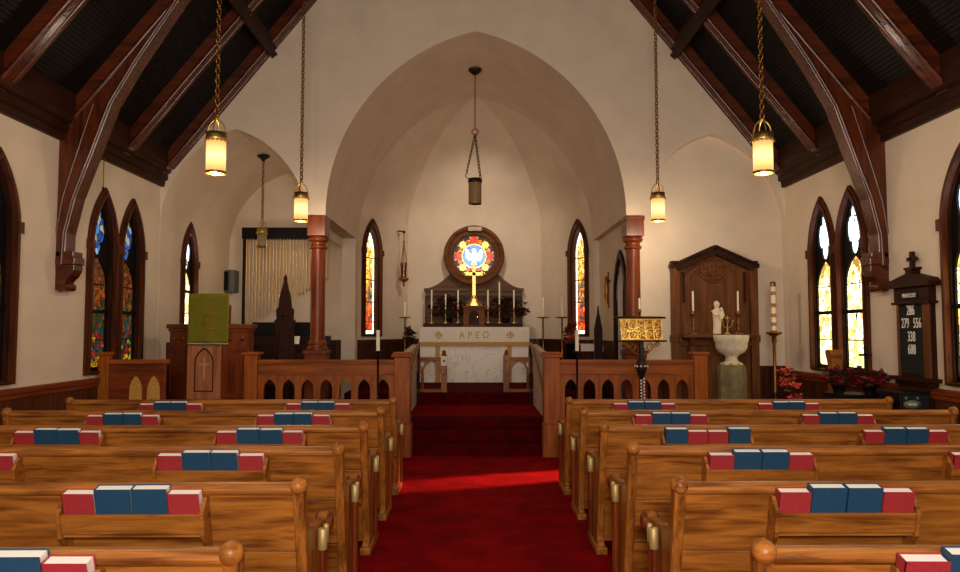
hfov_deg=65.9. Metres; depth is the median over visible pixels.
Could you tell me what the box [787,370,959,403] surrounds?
trim
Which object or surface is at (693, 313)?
candlestick
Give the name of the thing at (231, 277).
loudspeaker
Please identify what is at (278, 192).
wall
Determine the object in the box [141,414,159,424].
hymnal
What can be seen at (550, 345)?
trim
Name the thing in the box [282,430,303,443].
hymnal
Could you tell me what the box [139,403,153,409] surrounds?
hymnal
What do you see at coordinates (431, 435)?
steps
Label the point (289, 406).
hymnal
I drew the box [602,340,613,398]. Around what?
trim
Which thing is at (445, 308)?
candlestick
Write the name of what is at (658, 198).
pendant lamp
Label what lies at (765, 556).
pew
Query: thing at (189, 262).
window
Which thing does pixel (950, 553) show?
book
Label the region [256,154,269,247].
pendant lamp
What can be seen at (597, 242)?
wall
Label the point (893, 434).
book
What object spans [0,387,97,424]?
wainscoting
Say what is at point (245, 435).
book
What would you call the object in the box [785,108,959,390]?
wall
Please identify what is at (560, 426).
socket
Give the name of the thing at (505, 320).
pot
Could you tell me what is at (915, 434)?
book
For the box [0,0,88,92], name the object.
beam
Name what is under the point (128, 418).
book
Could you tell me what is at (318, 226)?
column
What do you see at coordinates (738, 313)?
candlestick
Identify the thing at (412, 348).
screen
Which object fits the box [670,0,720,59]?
beam
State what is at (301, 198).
pendant lamp
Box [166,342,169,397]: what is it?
trim
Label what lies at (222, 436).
hymnal
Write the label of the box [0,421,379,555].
pew
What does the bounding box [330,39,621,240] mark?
arch
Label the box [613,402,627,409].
hymnal
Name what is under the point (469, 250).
window
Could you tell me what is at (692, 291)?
candle
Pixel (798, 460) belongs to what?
hymnal
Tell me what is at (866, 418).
hymnal
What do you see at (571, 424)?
pew
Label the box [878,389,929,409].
amplifier
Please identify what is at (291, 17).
trim
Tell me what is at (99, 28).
ceiling
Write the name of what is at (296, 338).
sheet music
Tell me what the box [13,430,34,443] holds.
hymnal
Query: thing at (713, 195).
wall
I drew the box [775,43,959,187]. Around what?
beam
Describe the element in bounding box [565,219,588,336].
window
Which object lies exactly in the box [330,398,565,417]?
floor
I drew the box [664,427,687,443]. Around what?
book
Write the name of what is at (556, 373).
rail
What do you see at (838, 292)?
window
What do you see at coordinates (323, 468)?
pew
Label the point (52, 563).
hymnal
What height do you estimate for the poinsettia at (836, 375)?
0.314 m
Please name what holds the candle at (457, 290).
on the candlestick at (458, 308)
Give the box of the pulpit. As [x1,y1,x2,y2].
[166,303,257,399]
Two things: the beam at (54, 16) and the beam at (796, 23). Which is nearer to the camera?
the beam at (54, 16)
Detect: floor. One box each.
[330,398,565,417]
[344,380,603,403]
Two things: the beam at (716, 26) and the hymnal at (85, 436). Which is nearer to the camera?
the hymnal at (85, 436)
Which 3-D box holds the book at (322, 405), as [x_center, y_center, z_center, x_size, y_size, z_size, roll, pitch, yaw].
[-1.482,1.215,7.150,0.155,0.214,0.104,0,-3,-1]
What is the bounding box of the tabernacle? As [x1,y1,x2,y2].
[462,306,485,326]
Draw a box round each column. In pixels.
[303,215,330,398]
[620,215,648,398]
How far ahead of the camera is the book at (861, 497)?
3.27 m
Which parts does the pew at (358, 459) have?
rail, knob, candle rod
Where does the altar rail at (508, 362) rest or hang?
on the floor at (456, 393)
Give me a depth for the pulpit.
9.78 m
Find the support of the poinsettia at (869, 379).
on the stand at (828, 395)
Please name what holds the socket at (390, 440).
attached to the pew at (378, 440)
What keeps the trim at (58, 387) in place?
attached to the wall at (50, 335)
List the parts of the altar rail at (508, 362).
rail post, rail, rail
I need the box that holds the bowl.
[713,335,748,364]
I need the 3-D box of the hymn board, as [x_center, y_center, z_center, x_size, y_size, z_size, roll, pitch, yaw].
[4.340,0.396,7.425,0.140,1.489,0.758,0,-3,0]
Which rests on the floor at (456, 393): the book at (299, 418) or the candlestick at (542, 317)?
the candlestick at (542, 317)
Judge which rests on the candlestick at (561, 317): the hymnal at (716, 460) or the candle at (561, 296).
the candle at (561, 296)
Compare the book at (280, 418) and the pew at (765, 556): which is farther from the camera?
the book at (280, 418)
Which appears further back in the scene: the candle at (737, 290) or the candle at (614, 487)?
the candle at (737, 290)
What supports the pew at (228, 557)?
on the carpet
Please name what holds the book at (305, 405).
in the pew at (393, 426)
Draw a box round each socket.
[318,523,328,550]
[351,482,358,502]
[373,455,378,471]
[388,437,392,450]
[399,423,403,434]
[558,423,562,434]
[570,437,575,450]
[587,455,593,471]
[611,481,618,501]
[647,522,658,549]
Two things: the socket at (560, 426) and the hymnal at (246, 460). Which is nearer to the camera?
the hymnal at (246, 460)
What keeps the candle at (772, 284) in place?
on the paschal candle at (773, 333)
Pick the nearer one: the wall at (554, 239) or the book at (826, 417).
the book at (826, 417)
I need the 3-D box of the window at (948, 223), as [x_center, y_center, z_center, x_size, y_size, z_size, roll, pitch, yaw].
[4.427,-0.223,6.321,0.155,2.236,1.434,0,-3,0]
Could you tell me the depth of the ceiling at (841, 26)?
8.67 m
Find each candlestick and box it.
[373,330,382,398]
[399,302,410,350]
[428,290,434,322]
[442,293,448,322]
[455,290,460,322]
[485,290,490,322]
[496,281,502,322]
[511,290,516,322]
[537,297,548,348]
[555,296,568,389]
[572,330,581,398]
[637,297,641,315]
[688,291,698,333]
[733,290,743,333]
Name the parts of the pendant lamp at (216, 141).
lamp shade, crown, chain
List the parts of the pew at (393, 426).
knob, rail, panel, knob, candle rod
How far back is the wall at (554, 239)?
14.76 m
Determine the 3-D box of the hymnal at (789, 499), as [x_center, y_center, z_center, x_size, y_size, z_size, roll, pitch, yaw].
[1.391,0.996,3.301,0.140,0.195,0.098,0,-3,0]
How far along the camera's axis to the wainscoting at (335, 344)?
13.40 m
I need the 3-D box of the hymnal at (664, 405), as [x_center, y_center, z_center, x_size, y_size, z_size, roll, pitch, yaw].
[1.818,1.227,7.178,0.140,0.195,0.103,0,-3,0]
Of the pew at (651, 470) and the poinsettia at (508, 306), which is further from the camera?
the poinsettia at (508, 306)
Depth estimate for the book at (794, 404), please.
7.15 m
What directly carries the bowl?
on the baptismal font
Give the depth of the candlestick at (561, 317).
12.98 m
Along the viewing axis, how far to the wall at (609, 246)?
12.47 m
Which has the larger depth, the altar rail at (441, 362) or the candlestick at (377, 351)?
the altar rail at (441, 362)
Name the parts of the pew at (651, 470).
candle rod, knob, rail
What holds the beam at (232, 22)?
attached to the wall at (50, 335)
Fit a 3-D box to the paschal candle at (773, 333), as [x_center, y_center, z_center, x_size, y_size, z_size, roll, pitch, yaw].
[3.998,0.878,10.048,0.320,1.881,0.320,0,-3,0]
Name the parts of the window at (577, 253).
border pane, picture pane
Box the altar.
[417,327,529,383]
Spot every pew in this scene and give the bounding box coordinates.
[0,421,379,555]
[0,442,361,571]
[0,476,333,571]
[0,539,244,571]
[1,407,393,520]
[65,397,403,494]
[557,396,893,494]
[569,407,958,519]
[585,421,959,554]
[607,441,959,571]
[640,476,959,571]
[750,538,959,571]
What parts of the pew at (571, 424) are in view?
candle rod, knob, rail, knob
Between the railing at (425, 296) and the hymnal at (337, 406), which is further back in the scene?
the railing at (425, 296)
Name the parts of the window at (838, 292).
frame, quatrefoil pane, lancet pane, frame, quatrefoil pane, lancet pane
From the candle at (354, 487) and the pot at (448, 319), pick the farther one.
the pot at (448, 319)
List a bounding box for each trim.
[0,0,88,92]
[0,50,170,186]
[0,377,99,401]
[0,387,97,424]
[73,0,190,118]
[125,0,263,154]
[164,0,316,174]
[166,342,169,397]
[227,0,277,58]
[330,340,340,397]
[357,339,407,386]
[410,339,540,379]
[540,339,593,386]
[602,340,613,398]
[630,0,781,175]
[647,366,786,398]
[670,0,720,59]
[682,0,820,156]
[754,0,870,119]
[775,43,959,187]
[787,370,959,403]
[788,379,959,423]
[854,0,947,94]
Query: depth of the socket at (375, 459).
5.49 m
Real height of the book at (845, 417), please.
0.214 m
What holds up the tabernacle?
on the altar
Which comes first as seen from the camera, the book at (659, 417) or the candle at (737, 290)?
the book at (659, 417)
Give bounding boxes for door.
[613,250,625,359]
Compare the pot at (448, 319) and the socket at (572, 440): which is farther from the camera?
the pot at (448, 319)
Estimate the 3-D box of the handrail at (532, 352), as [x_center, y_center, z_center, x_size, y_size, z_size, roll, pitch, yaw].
[0.841,1.360,10.913,0.040,1.020,2.385,0,-3,0]
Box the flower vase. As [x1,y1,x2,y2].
[774,365,801,398]
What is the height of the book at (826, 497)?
0.214 m
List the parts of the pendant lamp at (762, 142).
chain, crown, lamp shade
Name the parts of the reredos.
round frame, ledge moulding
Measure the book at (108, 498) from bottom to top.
0.214 m
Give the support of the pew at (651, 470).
on the carpet
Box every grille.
[224,271,228,289]
[902,395,928,409]
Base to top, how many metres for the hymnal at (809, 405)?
0.195 m
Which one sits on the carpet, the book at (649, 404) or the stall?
the stall
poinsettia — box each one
[402,326,416,350]
[427,295,467,322]
[485,296,530,322]
[563,319,576,388]
[819,364,857,392]
[848,365,888,393]
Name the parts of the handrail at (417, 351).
rail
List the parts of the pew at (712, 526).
candle rod, knob, rail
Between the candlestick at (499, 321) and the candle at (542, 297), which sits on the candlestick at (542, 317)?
the candle at (542, 297)
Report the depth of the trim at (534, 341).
15.31 m
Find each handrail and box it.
[411,342,419,404]
[530,342,542,404]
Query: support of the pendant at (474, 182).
hanging from the arch
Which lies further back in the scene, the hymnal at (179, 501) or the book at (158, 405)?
the book at (158, 405)
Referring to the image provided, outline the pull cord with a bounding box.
[102,157,104,190]
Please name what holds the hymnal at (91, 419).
in the pew at (378, 440)
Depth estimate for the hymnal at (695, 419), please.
6.18 m
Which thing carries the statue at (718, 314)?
on the altarpiece
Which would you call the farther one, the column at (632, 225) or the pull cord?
the column at (632, 225)
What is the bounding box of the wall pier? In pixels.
[340,238,357,398]
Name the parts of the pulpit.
frame, panel, cornice, frame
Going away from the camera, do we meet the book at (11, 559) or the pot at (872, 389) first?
the book at (11, 559)
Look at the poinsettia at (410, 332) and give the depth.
14.42 m
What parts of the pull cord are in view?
cord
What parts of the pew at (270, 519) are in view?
rail, knob, candle rod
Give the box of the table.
[579,344,602,388]
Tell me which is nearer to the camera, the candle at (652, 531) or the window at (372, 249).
the candle at (652, 531)
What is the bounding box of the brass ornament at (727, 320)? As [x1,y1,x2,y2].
[721,315,733,333]
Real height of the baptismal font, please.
1.152 m
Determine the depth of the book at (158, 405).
7.10 m
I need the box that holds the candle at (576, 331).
[575,330,578,350]
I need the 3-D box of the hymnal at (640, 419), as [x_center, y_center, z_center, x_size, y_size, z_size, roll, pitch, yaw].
[1.367,1.169,6.206,0.140,0.195,0.098,0,-3,0]
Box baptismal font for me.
[713,335,748,398]
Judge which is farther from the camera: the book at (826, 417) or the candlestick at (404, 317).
the candlestick at (404, 317)
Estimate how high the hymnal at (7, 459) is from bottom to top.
0.195 m
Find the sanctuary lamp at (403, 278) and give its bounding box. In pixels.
[397,230,408,286]
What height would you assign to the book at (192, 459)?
0.214 m
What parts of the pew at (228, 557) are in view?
rail, panel, knob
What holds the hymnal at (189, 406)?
in the pew at (393, 426)
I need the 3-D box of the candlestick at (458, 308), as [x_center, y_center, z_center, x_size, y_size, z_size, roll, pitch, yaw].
[-0.442,0.405,14.899,0.140,0.688,0.136,0,-3,0]
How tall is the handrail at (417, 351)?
1.020 m
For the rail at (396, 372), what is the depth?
9.51 m
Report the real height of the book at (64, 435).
0.214 m
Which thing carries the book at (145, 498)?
in the pew at (270, 519)
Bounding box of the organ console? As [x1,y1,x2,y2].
[253,322,330,398]
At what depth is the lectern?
9.26 m
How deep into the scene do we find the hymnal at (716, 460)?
4.24 m
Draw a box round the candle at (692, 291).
[692,291,693,310]
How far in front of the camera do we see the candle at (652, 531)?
3.57 m
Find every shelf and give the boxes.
[618,340,666,341]
[680,334,756,351]
[889,375,942,392]
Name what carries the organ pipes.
attached to the wall at (278, 192)
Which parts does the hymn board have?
number panel, cornice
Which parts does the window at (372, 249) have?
picture pane, border pane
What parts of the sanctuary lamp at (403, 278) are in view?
red glass, chain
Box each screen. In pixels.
[404,344,416,410]
[533,344,545,415]
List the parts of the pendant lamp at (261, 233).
lamp shade, crown, chain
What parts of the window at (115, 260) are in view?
lancet pane, quatrefoil pane, frame, lancet pane, quatrefoil pane, frame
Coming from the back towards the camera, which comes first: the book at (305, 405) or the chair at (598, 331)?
the chair at (598, 331)
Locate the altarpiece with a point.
(715, 272)
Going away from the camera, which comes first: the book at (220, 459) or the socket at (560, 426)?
the book at (220, 459)
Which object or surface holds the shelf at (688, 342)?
attached to the altarpiece
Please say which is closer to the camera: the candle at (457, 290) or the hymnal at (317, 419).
the hymnal at (317, 419)
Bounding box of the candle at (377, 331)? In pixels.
[376,330,379,350]
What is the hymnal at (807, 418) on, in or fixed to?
in the pew at (588, 436)
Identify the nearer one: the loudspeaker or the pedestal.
the pedestal
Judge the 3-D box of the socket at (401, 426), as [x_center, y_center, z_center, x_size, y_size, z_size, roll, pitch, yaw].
[-0.790,1.445,7.477,0.046,0.104,0.116,0,-3,0]
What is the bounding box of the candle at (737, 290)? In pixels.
[737,290,738,310]
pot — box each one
[444,317,452,322]
[501,318,509,322]
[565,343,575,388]
[786,393,804,398]
[831,384,845,392]
[862,385,877,393]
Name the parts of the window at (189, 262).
lancet pane, quatrefoil pane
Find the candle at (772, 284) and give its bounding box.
[770,281,776,330]
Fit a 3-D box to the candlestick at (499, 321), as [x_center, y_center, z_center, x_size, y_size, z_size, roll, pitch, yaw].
[0.391,0.326,14.911,0.140,0.848,0.136,0,-3,0]
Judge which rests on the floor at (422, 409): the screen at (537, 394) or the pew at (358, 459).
the screen at (537, 394)
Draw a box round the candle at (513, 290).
[513,290,514,306]
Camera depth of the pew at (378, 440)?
6.21 m
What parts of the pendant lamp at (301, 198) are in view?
lamp shade, crown, chain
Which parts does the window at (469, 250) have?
petal pane, petal pane, petal pane, roundel pane, petal pane, dove pane, petal pane, petal pane, petal pane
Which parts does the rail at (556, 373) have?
newel post, rail, post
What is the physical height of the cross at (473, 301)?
0.860 m
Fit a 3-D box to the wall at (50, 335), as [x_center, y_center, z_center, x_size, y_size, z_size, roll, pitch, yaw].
[-4.662,-0.494,5.251,0.300,5.150,16.900,0,-3,0]
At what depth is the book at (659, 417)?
6.17 m
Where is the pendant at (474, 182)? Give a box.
[465,67,481,204]
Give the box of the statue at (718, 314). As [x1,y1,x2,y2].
[711,301,724,333]
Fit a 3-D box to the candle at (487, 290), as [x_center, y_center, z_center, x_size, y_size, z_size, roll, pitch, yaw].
[0.160,0.256,14.913,0.032,0.388,0.032,0,-3,0]
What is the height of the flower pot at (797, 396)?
0.861 m
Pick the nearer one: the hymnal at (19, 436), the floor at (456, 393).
the hymnal at (19, 436)
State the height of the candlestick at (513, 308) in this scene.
0.688 m
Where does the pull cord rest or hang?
attached to the wall at (50, 335)
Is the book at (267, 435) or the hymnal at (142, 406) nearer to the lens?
the book at (267, 435)
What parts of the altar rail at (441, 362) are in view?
rail, rail, rail post, plate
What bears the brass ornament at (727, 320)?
on the altarpiece
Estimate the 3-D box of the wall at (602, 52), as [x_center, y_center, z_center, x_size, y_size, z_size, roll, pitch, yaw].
[-0.086,-2.788,10.834,9.540,9.293,0.300,0,-3,0]
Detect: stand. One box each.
[293,344,301,398]
[824,392,877,398]
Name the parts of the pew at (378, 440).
knob, rail, knob, candle rod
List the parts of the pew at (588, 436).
candle rod, knob, rail, knob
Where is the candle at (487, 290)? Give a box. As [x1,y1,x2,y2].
[487,290,488,306]
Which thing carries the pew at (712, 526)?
on the carpet
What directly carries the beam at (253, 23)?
attached to the wall at (602, 52)
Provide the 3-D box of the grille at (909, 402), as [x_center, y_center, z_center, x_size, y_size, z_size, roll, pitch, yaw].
[4.194,1.529,7.100,0.255,0.950,0.012,0,-3,0]
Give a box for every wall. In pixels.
[0,113,228,389]
[157,0,788,365]
[229,173,341,339]
[357,216,407,339]
[408,229,540,338]
[541,216,595,387]
[596,241,599,315]
[599,225,625,398]
[640,136,784,365]
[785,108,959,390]
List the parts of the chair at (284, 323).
seat, post, leg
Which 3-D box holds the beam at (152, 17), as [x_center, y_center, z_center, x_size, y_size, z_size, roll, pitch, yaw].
[-2.288,-4.499,8.263,4.493,5.783,0.236,0,-3,0]
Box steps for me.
[411,416,542,454]
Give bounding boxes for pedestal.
[825,350,842,391]
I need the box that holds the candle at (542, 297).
[542,297,543,316]
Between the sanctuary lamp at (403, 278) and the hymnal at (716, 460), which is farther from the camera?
the sanctuary lamp at (403, 278)
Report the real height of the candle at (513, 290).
0.388 m
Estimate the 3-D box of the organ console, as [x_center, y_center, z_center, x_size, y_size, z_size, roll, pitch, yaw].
[-3.277,1.289,12.494,1.350,1.350,0.850,0,-3,0]
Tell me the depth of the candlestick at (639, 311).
10.36 m
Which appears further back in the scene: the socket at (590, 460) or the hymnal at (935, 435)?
the socket at (590, 460)
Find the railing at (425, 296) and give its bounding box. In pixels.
[425,296,520,322]
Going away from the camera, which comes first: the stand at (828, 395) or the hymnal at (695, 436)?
the hymnal at (695, 436)
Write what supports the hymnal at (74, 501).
in the pew at (270, 519)
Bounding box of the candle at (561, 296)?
[561,296,562,316]
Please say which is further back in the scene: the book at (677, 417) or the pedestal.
the pedestal
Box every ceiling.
[0,0,293,148]
[169,135,342,248]
[361,96,589,228]
[652,0,959,149]
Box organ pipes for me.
[241,227,327,323]
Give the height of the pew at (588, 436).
0.973 m
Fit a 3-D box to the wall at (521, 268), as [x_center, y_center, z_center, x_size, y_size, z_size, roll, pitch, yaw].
[-0.116,0.534,15.545,2.780,3.620,0.300,0,-3,0]
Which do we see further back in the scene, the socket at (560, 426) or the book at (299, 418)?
the socket at (560, 426)
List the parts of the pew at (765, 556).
knob, panel, rail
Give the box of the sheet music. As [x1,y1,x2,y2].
[294,336,299,343]
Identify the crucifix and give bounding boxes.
[604,272,610,307]
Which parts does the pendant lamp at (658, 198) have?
chain, lamp shade, crown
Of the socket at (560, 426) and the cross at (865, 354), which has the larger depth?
the cross at (865, 354)
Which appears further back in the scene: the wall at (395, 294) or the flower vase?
the wall at (395, 294)
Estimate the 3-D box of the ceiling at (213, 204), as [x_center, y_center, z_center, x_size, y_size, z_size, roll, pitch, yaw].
[-3.518,-1.475,12.231,2.150,1.438,2.700,0,-3,0]
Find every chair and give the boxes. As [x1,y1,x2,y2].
[264,274,295,398]
[593,306,607,391]
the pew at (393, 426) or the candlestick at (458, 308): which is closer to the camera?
the pew at (393, 426)
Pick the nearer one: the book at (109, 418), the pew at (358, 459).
the pew at (358, 459)
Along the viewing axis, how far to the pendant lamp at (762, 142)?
6.82 m
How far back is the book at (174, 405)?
7.10 m
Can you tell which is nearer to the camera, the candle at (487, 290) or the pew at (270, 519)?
the pew at (270, 519)
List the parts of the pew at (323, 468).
rail, knob, candle rod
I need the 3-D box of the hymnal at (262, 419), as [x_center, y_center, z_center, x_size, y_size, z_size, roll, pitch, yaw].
[-1.784,1.167,6.184,0.140,0.195,0.098,0,-3,-1]
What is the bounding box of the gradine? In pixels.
[423,323,522,326]
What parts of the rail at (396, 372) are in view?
post, rail, newel post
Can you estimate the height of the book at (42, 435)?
0.214 m
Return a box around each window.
[0,147,24,385]
[83,188,147,375]
[179,222,200,323]
[361,218,383,336]
[453,235,494,270]
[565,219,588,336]
[805,185,871,371]
[935,142,959,386]
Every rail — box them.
[242,352,413,457]
[416,350,446,391]
[503,350,532,391]
[540,352,709,457]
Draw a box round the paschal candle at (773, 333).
[766,281,781,398]
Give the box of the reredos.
[424,225,523,322]
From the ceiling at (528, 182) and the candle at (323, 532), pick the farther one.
the ceiling at (528, 182)
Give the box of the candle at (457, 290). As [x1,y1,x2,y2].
[457,290,458,306]
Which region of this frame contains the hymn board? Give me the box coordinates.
[885,251,942,392]
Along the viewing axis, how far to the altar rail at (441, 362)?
12.31 m
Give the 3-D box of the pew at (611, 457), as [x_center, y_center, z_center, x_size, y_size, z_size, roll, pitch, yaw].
[2.428,1.464,5.527,3.253,0.973,0.708,0,-3,0]
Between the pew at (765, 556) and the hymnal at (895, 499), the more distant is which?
the hymnal at (895, 499)
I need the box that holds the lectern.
[614,316,666,398]
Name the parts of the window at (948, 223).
lancet pane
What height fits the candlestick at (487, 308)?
0.688 m
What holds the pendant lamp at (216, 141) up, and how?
hanging from the ceiling at (99, 28)
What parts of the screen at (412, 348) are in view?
panel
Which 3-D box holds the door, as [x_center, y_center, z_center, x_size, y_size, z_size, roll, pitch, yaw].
[2.257,0.669,11.499,0.180,2.470,1.000,0,-3,0]
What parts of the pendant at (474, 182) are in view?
chain, rod, lamp shade, crown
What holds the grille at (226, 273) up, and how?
attached to the loudspeaker
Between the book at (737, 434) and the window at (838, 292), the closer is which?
the book at (737, 434)
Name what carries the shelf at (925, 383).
attached to the hymn board
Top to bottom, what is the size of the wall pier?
2.860 m
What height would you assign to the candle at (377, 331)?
0.284 m
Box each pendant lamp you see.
[204,0,228,175]
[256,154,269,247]
[293,0,308,221]
[650,0,665,221]
[750,0,774,175]
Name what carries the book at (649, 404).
in the pew at (571, 424)
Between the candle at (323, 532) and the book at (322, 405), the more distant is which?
the book at (322, 405)
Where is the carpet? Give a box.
[358,455,611,571]
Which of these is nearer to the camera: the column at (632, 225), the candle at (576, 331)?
the candle at (576, 331)
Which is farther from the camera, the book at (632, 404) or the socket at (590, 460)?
the book at (632, 404)
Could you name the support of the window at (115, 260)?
in the wall at (50, 335)
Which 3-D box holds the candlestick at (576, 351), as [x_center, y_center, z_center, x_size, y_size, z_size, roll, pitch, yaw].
[1.232,1.359,9.366,0.140,1.638,0.136,0,-3,0]
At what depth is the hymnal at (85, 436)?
5.17 m
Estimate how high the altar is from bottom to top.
1.090 m
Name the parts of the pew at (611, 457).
candle rod, knob, rail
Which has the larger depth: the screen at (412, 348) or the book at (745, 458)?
the screen at (412, 348)
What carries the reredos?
attached to the wall at (521, 268)
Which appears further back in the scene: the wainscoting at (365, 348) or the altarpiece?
the wainscoting at (365, 348)
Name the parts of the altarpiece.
post, gable moulding, arch moulding, rail, gable moulding, post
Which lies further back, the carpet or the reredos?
the reredos
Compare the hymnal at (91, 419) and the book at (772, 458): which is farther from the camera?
the hymnal at (91, 419)
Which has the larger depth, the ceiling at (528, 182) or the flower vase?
the ceiling at (528, 182)
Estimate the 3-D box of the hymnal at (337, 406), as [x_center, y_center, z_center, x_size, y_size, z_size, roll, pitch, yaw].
[-1.331,1.226,7.155,0.140,0.195,0.102,0,-3,-1]
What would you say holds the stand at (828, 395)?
on the carpet
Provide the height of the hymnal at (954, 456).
0.195 m
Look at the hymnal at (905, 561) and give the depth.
2.29 m
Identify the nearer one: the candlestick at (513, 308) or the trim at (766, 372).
the trim at (766, 372)
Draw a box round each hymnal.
[0,452,17,470]
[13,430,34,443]
[40,555,95,571]
[60,489,95,513]
[78,430,101,443]
[86,414,103,424]
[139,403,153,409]
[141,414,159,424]
[156,452,182,469]
[166,489,202,513]
[186,403,202,409]
[216,430,236,443]
[238,452,264,469]
[257,414,273,424]
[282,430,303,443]
[286,403,300,409]
[312,414,329,424]
[334,403,349,409]
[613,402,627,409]
[634,414,652,424]
[661,402,675,409]
[687,429,707,443]
[690,414,706,424]
[706,429,728,443]
[707,452,734,469]
[757,402,772,409]
[775,487,811,512]
[788,451,813,469]
[800,413,819,423]
[805,402,819,409]
[857,413,873,423]
[861,429,884,442]
[881,487,915,512]
[895,552,950,571]
[928,429,948,442]
[948,451,959,468]
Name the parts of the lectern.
filigree panel, stem, frame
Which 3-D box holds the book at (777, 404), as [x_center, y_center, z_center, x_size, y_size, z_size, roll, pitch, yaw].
[2.911,1.218,7.185,0.155,0.214,0.108,0,-3,-1]
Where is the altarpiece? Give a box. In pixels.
[668,245,760,398]
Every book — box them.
[0,548,48,571]
[33,427,58,443]
[55,427,81,443]
[93,484,133,513]
[102,412,123,424]
[122,412,142,424]
[130,484,170,513]
[153,401,170,409]
[170,401,187,409]
[181,449,211,469]
[209,449,239,469]
[236,427,260,443]
[259,427,282,443]
[274,412,293,424]
[293,412,312,424]
[301,401,317,409]
[318,401,334,409]
[627,400,644,409]
[644,400,660,409]
[651,411,671,424]
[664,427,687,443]
[670,411,690,424]
[726,426,750,443]
[732,448,761,469]
[759,448,789,469]
[772,400,789,409]
[788,400,805,409]
[807,483,847,512]
[818,411,838,423]
[836,411,857,423]
[843,483,883,512]
[881,426,906,442]
[903,426,929,442]
[941,546,959,571]
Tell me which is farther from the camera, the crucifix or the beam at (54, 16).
the crucifix
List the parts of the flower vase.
pot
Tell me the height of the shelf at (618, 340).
0.022 m
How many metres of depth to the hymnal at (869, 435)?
5.21 m
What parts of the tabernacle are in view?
door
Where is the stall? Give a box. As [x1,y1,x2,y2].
[97,352,169,399]
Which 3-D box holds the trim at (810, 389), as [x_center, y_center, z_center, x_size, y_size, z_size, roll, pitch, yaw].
[4.425,1.337,3.613,0.030,1.000,13.700,0,-3,0]
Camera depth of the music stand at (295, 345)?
11.52 m
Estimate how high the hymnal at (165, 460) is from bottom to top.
0.195 m
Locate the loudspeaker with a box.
[224,270,238,292]
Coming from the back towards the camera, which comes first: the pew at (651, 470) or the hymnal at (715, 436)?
the hymnal at (715, 436)
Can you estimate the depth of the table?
13.00 m
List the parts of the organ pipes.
rail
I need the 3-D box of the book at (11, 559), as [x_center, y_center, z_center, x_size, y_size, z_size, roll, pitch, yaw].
[-1.427,0.927,2.309,0.155,0.214,0.103,0,-3,-1]
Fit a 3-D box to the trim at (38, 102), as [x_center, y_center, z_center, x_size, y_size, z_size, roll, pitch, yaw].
[-4.414,-2.081,3.744,0.170,0.520,13.700,0,-3,0]
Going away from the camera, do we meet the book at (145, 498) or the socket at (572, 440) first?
the book at (145, 498)
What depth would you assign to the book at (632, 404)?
7.14 m
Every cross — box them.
[462,263,485,305]
[859,345,871,391]
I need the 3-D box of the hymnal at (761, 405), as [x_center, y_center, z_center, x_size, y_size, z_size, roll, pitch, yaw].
[2.762,1.228,7.186,0.140,0.195,0.102,0,-3,1]
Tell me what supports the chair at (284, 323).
on the floor at (422, 409)
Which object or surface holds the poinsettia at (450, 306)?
on the gradine
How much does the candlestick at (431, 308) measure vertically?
0.688 m
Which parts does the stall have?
stall post, pointed panel, rail, pointed panel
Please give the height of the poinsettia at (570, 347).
1.236 m

